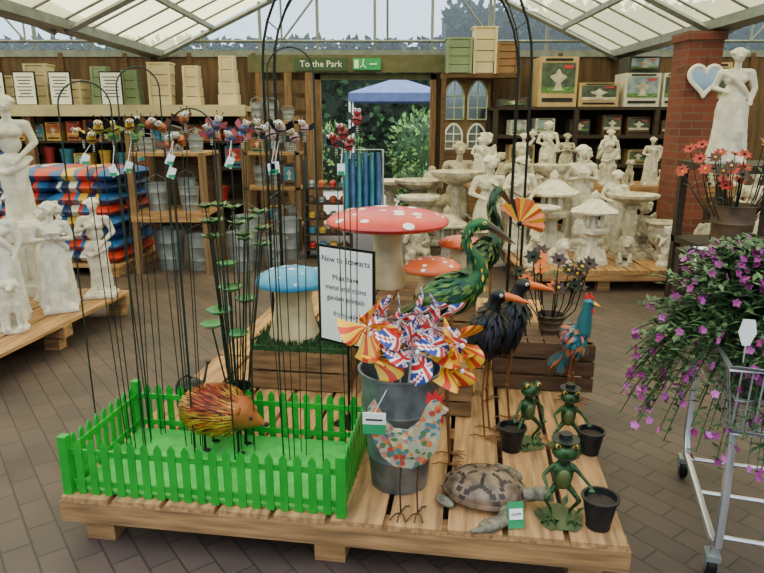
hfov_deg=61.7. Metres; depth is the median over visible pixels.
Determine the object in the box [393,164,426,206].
shrub
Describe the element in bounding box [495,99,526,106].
carton
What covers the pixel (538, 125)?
carton
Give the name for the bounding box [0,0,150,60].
roof truss
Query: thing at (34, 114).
display shelf
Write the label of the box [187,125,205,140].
product box
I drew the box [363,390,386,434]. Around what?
price label
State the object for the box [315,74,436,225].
door
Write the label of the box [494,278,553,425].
ornament
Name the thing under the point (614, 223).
statue
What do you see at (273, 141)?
metal bucket
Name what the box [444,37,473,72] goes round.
planter
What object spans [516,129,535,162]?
statue
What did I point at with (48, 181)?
stack
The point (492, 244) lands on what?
ornament
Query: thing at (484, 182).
statue
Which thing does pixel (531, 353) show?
wooden crate
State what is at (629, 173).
statue
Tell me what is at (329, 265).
display sign
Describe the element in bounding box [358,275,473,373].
wooden crate
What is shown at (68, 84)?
hoop
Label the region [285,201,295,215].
metal bucket
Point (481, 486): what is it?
ornament
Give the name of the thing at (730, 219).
flower pot
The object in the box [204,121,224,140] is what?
product box
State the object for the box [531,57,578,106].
carton
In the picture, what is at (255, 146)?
product box
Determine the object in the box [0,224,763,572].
floor
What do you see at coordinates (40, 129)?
product box
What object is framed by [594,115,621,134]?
carton
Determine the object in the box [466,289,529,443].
ornament
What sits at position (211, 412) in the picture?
ornament
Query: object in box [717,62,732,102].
carton
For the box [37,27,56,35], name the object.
roof truss
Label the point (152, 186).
metal bucket
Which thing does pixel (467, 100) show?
display
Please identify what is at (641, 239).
cherub statue
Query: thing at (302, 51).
hoop
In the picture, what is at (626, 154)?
carton
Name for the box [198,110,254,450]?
stakes
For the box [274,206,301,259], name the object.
metal bucket
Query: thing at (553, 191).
lantern
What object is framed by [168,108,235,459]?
hoop
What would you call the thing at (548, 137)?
statue
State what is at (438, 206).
statue
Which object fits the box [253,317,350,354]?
mat
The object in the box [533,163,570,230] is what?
bath
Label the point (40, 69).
planter
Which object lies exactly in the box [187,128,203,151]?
metal bucket
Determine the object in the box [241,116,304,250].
wooden shelf
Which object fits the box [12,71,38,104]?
information board
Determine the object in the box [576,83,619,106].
carton
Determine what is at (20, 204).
statue
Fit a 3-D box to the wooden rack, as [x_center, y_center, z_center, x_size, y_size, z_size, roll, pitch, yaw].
[-2.100,-0.786,6.635,0.760,1.200,0.660,0,14,0]
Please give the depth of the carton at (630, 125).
8.45 m
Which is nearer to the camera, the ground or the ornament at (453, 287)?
the ornament at (453, 287)
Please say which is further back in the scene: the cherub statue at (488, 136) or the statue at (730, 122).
the cherub statue at (488, 136)
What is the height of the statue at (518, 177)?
0.967 m
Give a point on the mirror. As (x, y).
(701, 77)
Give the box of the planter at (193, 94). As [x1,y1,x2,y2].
[182,66,204,104]
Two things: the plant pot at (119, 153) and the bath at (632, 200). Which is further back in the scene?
the plant pot at (119, 153)
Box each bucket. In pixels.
[137,133,157,151]
[144,174,167,210]
[152,222,184,269]
[161,125,184,151]
[177,169,195,185]
[178,179,199,210]
[185,224,205,270]
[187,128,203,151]
[226,220,254,271]
[231,202,261,261]
[250,96,262,120]
[253,159,265,185]
[255,209,267,223]
[262,228,287,268]
[266,97,278,120]
[268,138,279,151]
[269,173,281,185]
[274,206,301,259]
[281,105,294,120]
[282,131,293,151]
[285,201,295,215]
[358,354,442,494]
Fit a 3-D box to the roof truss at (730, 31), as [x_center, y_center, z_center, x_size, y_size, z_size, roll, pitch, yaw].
[6.500,-3.197,6.093,6.329,1.524,0.070,0,14,0]
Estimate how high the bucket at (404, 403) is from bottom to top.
0.450 m
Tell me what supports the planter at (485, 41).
on the shelf at (444, 76)
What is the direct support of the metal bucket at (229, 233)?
on the floor
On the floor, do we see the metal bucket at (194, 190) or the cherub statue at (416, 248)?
the cherub statue at (416, 248)
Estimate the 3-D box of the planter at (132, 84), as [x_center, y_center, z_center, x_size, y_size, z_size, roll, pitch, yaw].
[-3.300,-2.615,8.464,0.234,0.461,0.189,0,14,0]
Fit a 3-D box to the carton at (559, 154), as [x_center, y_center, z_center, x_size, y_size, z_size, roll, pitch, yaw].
[2.551,-1.754,8.691,0.230,0.164,0.314,0,14,0]
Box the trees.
[0,0,763,177]
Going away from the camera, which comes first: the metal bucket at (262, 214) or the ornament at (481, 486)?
the ornament at (481, 486)
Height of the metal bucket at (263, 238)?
0.420 m
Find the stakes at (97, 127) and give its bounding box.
[73,114,150,448]
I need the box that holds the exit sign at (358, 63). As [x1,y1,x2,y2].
[353,58,380,69]
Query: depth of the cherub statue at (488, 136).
7.58 m
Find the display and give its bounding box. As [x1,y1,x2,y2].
[444,79,490,201]
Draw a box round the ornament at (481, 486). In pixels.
[435,463,553,533]
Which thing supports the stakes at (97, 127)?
in the picket fence
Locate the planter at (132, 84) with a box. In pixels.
[121,70,144,104]
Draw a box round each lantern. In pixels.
[431,206,467,258]
[527,170,580,249]
[571,190,617,265]
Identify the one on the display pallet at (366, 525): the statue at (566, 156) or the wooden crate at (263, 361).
the wooden crate at (263, 361)
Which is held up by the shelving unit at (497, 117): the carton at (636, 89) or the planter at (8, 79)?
the carton at (636, 89)
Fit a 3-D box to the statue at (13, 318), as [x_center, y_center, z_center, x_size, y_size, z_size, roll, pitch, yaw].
[-2.354,0.114,4.067,0.175,0.343,0.255,-8,16,-28]
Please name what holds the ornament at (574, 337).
on the display pallet at (366, 525)
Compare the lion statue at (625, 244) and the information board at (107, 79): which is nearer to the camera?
the lion statue at (625, 244)
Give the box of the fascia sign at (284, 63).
[247,55,493,72]
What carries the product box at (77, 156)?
in the display shelf at (34, 114)
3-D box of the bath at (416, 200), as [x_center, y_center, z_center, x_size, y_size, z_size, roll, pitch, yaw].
[0.400,-0.624,6.966,0.457,0.720,0.457,0,14,0]
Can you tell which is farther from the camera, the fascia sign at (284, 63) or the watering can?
the fascia sign at (284, 63)
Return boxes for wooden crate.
[249,347,357,392]
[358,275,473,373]
[403,347,472,416]
[492,322,595,392]
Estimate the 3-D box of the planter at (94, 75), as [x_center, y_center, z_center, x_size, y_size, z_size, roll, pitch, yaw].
[-3.700,-2.636,8.458,0.234,0.507,0.189,0,14,0]
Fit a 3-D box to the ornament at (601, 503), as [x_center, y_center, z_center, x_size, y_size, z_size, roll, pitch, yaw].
[0.648,0.631,2.118,0.266,0.318,0.178,1,15,6]
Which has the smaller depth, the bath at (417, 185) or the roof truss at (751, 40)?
the bath at (417, 185)
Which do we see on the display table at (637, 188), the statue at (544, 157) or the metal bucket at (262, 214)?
the statue at (544, 157)
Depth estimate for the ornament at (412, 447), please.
2.10 m
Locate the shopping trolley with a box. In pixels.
[677,246,763,572]
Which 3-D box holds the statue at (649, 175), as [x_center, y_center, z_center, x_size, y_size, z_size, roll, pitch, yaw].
[3.079,-1.433,7.327,0.205,0.546,0.158,3,15,10]
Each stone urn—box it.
[455,228,488,240]
[644,219,672,260]
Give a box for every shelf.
[0,105,257,229]
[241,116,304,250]
[439,73,520,194]
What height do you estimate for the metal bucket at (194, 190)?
0.316 m
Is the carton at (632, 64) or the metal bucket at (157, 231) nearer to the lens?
the metal bucket at (157, 231)
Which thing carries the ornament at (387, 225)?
on the wooden crate at (407, 295)
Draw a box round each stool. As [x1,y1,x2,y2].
[255,265,318,345]
[403,256,460,295]
[438,235,476,268]
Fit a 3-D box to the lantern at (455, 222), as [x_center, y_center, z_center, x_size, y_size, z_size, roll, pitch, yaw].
[0.660,-0.486,6.537,0.468,0.682,0.405,0,14,0]
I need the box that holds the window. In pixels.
[0,0,763,56]
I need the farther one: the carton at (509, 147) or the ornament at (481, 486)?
the carton at (509, 147)
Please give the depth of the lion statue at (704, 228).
5.82 m
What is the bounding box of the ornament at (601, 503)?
[534,430,620,532]
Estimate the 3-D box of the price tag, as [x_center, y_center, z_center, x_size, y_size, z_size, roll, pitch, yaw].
[0.440,0.752,2.105,0.055,0.081,0.032,-1,15,-6]
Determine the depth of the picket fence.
2.31 m
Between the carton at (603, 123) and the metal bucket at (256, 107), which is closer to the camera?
the metal bucket at (256, 107)
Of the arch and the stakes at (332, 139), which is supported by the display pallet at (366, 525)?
the arch
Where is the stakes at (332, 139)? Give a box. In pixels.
[325,103,369,444]
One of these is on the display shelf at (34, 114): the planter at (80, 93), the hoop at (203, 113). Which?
the planter at (80, 93)
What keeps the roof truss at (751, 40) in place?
attached to the ceiling
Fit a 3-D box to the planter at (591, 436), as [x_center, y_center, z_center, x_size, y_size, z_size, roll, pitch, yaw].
[0.789,0.526,2.588,0.222,0.286,0.160,1,15,6]
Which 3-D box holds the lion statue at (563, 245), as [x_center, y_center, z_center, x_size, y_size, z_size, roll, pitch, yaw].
[1.663,-0.337,6.004,0.156,0.251,0.307,-4,15,-17]
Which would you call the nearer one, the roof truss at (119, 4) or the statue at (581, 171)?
the roof truss at (119, 4)
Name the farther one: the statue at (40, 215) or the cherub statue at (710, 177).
the cherub statue at (710, 177)
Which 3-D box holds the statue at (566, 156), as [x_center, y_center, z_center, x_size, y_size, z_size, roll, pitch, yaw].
[2.099,-1.451,7.312,0.217,0.588,0.189,2,15,7]
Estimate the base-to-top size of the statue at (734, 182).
0.546 m
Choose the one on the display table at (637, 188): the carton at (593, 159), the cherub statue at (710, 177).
the cherub statue at (710, 177)
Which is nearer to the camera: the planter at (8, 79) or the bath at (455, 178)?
the bath at (455, 178)
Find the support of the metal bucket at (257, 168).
on the wooden shelf at (299, 155)
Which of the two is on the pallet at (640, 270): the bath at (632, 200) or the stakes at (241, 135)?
the bath at (632, 200)
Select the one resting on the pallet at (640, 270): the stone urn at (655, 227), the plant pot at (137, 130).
the stone urn at (655, 227)
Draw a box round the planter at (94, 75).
[89,66,109,104]
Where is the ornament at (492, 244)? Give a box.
[460,183,510,404]
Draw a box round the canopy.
[348,80,429,155]
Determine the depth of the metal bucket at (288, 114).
7.38 m
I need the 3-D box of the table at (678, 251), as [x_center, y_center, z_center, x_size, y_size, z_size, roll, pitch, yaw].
[2.510,0.088,4.413,0.780,0.620,0.600,0,14,0]
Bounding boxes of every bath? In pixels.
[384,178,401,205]
[394,178,441,253]
[398,194,439,260]
[431,169,482,254]
[519,204,560,254]
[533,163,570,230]
[605,191,660,259]
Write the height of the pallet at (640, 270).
0.199 m
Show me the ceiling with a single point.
(751, 12)
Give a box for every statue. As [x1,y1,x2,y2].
[0,95,39,230]
[0,200,32,325]
[0,279,30,334]
[28,201,61,302]
[28,201,80,315]
[74,197,118,299]
[403,233,431,272]
[407,166,448,247]
[442,142,472,222]
[468,155,508,266]
[471,137,488,182]
[474,132,497,173]
[494,152,508,177]
[500,144,534,243]
[502,156,537,253]
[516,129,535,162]
[522,235,540,267]
[535,150,548,185]
[536,121,559,174]
[545,238,571,266]
[556,133,575,185]
[560,144,599,239]
[569,214,603,253]
[577,150,592,183]
[596,135,620,182]
[597,129,619,185]
[599,170,629,250]
[615,236,635,266]
[621,160,635,185]
[635,201,656,253]
[640,137,660,185]
[655,226,671,267]
[657,145,662,182]
[689,223,709,267]
[705,47,757,164]
[707,172,715,185]
[729,174,743,185]
[733,174,763,233]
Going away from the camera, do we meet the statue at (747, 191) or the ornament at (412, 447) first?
the ornament at (412, 447)
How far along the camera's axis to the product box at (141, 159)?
8.52 m
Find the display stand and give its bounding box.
[302,157,352,259]
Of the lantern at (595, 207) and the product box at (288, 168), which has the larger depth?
the product box at (288, 168)
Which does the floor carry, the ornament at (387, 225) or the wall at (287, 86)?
the wall at (287, 86)
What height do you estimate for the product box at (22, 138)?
0.200 m
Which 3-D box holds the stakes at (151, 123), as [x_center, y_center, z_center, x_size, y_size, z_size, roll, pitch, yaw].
[-0.753,0.012,2.424,0.212,1.340,0.123,12,18,38]
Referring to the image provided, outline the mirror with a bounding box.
[687,57,722,98]
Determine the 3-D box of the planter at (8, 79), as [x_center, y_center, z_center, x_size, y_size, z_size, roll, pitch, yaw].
[-4.900,-2.578,8.469,0.389,0.385,0.327,0,14,0]
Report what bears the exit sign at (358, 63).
attached to the fascia sign at (284, 63)
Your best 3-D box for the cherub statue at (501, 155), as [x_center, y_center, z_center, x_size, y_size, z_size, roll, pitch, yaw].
[1.361,-1.346,7.329,0.188,0.376,0.205,3,15,13]
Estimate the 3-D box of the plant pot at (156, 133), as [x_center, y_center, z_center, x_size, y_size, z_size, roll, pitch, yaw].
[-2.990,-2.082,8.530,0.189,0.260,0.186,0,14,0]
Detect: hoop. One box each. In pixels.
[57,80,145,445]
[116,66,187,438]
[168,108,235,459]
[266,46,323,460]
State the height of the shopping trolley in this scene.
0.991 m
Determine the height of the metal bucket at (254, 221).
0.654 m
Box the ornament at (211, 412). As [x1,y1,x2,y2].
[178,381,268,453]
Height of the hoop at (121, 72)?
1.483 m
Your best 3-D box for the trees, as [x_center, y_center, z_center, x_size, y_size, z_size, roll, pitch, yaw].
[0.000,-4.720,15.710,26.000,4.291,1.616,0,14,0]
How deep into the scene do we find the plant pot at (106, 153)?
8.57 m
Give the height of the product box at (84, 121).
0.264 m
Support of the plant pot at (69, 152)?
in the display shelf at (34, 114)
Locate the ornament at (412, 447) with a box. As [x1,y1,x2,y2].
[367,390,448,522]
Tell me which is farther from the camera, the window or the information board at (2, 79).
the window
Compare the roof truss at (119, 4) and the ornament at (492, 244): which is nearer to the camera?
the ornament at (492, 244)
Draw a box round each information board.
[0,71,6,94]
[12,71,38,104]
[47,71,73,104]
[98,71,124,104]
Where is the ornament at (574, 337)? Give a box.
[545,292,599,410]
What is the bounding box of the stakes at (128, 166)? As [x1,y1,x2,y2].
[102,111,165,439]
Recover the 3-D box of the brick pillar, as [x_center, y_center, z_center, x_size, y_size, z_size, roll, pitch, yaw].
[3.140,-1.371,6.618,0.400,2.340,0.400,0,14,0]
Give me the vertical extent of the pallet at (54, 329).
0.200 m
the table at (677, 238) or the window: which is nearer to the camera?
the table at (677, 238)
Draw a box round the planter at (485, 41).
[471,26,498,73]
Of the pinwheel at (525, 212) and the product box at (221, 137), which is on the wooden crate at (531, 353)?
the pinwheel at (525, 212)
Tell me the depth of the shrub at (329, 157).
13.98 m
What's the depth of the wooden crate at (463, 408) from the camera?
2.88 m
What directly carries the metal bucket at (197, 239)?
on the floor
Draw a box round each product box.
[19,133,24,140]
[35,124,46,140]
[45,122,67,140]
[65,121,83,140]
[74,153,97,164]
[83,120,107,140]
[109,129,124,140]
[136,149,147,166]
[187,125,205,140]
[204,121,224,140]
[224,126,238,136]
[225,145,240,166]
[251,137,264,151]
[270,204,282,224]
[283,163,294,186]
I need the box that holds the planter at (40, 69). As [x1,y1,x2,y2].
[22,63,54,104]
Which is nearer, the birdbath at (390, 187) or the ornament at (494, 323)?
the ornament at (494, 323)
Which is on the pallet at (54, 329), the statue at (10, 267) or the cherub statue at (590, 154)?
the statue at (10, 267)
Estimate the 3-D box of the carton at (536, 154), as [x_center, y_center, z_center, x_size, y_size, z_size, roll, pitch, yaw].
[2.223,-1.760,8.689,0.251,0.177,0.314,0,14,0]
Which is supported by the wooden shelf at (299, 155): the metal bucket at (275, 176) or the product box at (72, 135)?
the metal bucket at (275, 176)
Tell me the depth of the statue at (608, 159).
7.28 m
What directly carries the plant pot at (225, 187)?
in the display shelf at (34, 114)
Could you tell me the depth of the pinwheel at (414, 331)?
2.18 m
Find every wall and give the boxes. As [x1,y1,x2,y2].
[0,53,763,223]
[255,73,315,230]
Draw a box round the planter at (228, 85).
[218,56,240,104]
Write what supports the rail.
on the floor
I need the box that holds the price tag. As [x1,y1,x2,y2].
[507,501,524,528]
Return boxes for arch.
[261,0,532,313]
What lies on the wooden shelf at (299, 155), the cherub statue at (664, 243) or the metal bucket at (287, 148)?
the metal bucket at (287, 148)
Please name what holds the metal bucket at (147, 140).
on the wooden rack
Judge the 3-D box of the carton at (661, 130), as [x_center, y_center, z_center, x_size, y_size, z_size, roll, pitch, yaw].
[3.805,-2.133,8.593,0.235,0.188,0.314,0,14,0]
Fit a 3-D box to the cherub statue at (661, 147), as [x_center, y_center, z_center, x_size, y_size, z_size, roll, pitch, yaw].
[3.438,-1.527,7.633,0.288,0.574,0.312,4,15,13]
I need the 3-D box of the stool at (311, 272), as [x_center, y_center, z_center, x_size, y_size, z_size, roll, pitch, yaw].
[-0.450,0.081,3.244,0.370,0.371,0.370,0,14,0]
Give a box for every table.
[464,181,745,231]
[664,160,763,297]
[669,247,711,352]
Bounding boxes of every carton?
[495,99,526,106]
[505,144,534,163]
[506,120,525,134]
[530,119,554,134]
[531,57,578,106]
[534,150,557,163]
[558,152,579,162]
[563,119,589,134]
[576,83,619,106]
[590,145,618,163]
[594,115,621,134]
[615,73,661,106]
[618,56,660,73]
[619,149,647,163]
[621,117,650,134]
[651,120,665,134]
[658,73,670,106]
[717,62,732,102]
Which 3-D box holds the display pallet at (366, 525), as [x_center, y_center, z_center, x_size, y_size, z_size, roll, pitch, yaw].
[0.022,0.522,3.575,1.970,0.200,2.909,2,15,8]
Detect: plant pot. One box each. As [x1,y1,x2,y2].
[42,147,54,163]
[59,148,74,163]
[99,150,111,163]
[117,152,125,163]
[134,125,143,136]
[152,120,163,139]
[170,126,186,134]
[222,185,228,200]
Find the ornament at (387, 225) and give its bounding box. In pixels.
[326,205,448,290]
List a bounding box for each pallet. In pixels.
[0,288,132,357]
[59,292,631,572]
[501,249,690,290]
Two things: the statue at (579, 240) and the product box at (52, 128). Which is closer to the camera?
the statue at (579, 240)
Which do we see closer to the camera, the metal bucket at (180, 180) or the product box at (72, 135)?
the metal bucket at (180, 180)
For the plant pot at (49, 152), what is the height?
0.263 m
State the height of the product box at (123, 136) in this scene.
0.202 m
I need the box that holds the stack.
[0,163,155,276]
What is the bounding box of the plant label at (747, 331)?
[738,319,756,363]
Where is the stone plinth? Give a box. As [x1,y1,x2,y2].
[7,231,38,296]
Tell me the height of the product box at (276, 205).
0.215 m
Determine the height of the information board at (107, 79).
0.420 m
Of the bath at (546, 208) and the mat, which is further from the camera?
the bath at (546, 208)
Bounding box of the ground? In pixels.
[323,189,401,223]
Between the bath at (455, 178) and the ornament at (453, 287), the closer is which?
the ornament at (453, 287)
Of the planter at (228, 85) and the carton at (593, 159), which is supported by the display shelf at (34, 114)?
the planter at (228, 85)
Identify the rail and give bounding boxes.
[342,149,383,246]
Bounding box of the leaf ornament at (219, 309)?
[194,201,270,395]
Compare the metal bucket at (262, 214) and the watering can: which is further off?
the metal bucket at (262, 214)
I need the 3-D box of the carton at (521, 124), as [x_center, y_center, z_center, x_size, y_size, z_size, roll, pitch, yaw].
[1.802,-2.136,8.592,0.203,0.192,0.314,0,14,0]
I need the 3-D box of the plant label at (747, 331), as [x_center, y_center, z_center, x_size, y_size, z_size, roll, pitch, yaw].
[1.085,0.167,1.929,0.050,0.170,0.099,4,15,17]
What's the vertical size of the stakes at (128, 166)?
1.325 m
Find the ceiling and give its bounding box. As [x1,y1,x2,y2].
[0,0,763,57]
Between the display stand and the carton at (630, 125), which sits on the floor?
the display stand
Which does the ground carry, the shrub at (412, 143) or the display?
the shrub at (412, 143)
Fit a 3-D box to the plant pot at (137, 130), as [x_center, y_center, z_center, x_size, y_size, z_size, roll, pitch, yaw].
[-3.263,-2.070,8.534,0.213,0.235,0.210,0,14,0]
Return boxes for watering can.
[175,359,211,406]
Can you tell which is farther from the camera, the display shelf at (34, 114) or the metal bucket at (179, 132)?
the display shelf at (34, 114)
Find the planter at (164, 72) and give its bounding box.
[146,62,175,104]
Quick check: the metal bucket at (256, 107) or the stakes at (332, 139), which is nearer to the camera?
the stakes at (332, 139)
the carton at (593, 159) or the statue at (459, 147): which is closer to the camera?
the statue at (459, 147)
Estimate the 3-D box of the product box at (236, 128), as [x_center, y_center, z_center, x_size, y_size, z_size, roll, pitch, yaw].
[-1.987,-2.046,8.533,0.180,0.188,0.234,0,14,0]
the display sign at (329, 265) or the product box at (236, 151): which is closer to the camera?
the display sign at (329, 265)
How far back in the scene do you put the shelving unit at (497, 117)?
8.86 m
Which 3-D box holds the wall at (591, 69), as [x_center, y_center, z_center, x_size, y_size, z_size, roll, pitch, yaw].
[0.100,-2.107,9.304,19.400,2.420,0.130,0,14,0]
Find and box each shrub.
[322,120,369,190]
[384,105,429,175]
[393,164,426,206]
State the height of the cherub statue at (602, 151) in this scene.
0.556 m
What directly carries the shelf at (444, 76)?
on the floor
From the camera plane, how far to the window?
8.95 m
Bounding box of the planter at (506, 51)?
[496,42,519,72]
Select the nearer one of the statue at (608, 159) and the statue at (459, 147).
the statue at (608, 159)
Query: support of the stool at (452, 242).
on the wooden crate at (407, 295)
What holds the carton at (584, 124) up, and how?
on the shelving unit at (497, 117)
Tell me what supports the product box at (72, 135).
in the display shelf at (34, 114)
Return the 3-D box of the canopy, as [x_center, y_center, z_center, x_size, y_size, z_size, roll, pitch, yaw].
[0.300,-2.806,12.289,1.800,2.300,1.400,0,14,0]
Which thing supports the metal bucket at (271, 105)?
on the wooden shelf at (299, 155)
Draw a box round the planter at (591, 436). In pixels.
[547,382,605,456]
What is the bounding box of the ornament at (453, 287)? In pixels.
[391,212,514,466]
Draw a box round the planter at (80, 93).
[71,79,90,104]
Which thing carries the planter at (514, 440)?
on the display pallet at (366, 525)
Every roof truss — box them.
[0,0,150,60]
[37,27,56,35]
[64,0,714,35]
[157,0,617,59]
[624,0,763,57]
[722,27,742,33]
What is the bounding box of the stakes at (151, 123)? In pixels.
[139,106,203,450]
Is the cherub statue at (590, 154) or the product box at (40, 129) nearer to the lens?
the cherub statue at (590, 154)
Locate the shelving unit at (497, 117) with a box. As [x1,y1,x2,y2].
[485,107,709,223]
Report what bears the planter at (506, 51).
on the shelf at (444, 76)
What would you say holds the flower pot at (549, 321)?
on the wooden crate at (531, 353)
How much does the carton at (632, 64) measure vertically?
0.200 m
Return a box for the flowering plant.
[610,230,763,482]
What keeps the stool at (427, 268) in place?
on the wooden crate at (407, 295)
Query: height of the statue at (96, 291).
0.754 m
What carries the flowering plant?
in the shopping trolley
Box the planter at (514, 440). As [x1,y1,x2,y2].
[497,381,546,453]
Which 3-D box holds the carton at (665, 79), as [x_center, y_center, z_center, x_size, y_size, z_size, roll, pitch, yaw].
[3.800,-2.599,8.493,0.300,0.420,0.414,0,14,0]
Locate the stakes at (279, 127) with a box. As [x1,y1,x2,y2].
[250,114,313,459]
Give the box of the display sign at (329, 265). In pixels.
[318,243,375,430]
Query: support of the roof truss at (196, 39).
attached to the ceiling
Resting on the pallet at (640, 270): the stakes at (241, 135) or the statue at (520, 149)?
the statue at (520, 149)
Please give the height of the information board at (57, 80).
0.420 m
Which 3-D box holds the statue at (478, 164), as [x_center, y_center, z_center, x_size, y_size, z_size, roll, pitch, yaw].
[1.119,-1.434,7.326,0.206,0.548,0.158,1,15,2]
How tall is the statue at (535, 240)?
0.294 m
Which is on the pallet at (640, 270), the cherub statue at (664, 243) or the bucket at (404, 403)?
the cherub statue at (664, 243)
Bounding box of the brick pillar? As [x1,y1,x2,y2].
[652,31,728,250]
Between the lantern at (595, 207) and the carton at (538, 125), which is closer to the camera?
the lantern at (595, 207)
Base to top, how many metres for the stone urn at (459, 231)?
0.451 m
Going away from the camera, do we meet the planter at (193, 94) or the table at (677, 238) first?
the table at (677, 238)
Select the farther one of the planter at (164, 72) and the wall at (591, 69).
the wall at (591, 69)
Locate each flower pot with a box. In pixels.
[510,244,598,335]
[674,138,763,261]
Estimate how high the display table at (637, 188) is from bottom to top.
0.780 m
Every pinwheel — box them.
[337,285,484,392]
[501,197,544,280]
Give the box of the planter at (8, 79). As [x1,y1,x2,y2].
[4,76,15,104]
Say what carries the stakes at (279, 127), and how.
in the picket fence
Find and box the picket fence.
[56,379,367,518]
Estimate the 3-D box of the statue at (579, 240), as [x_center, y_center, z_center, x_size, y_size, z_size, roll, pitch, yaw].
[2.080,-0.604,6.506,0.351,0.515,0.329,0,14,0]

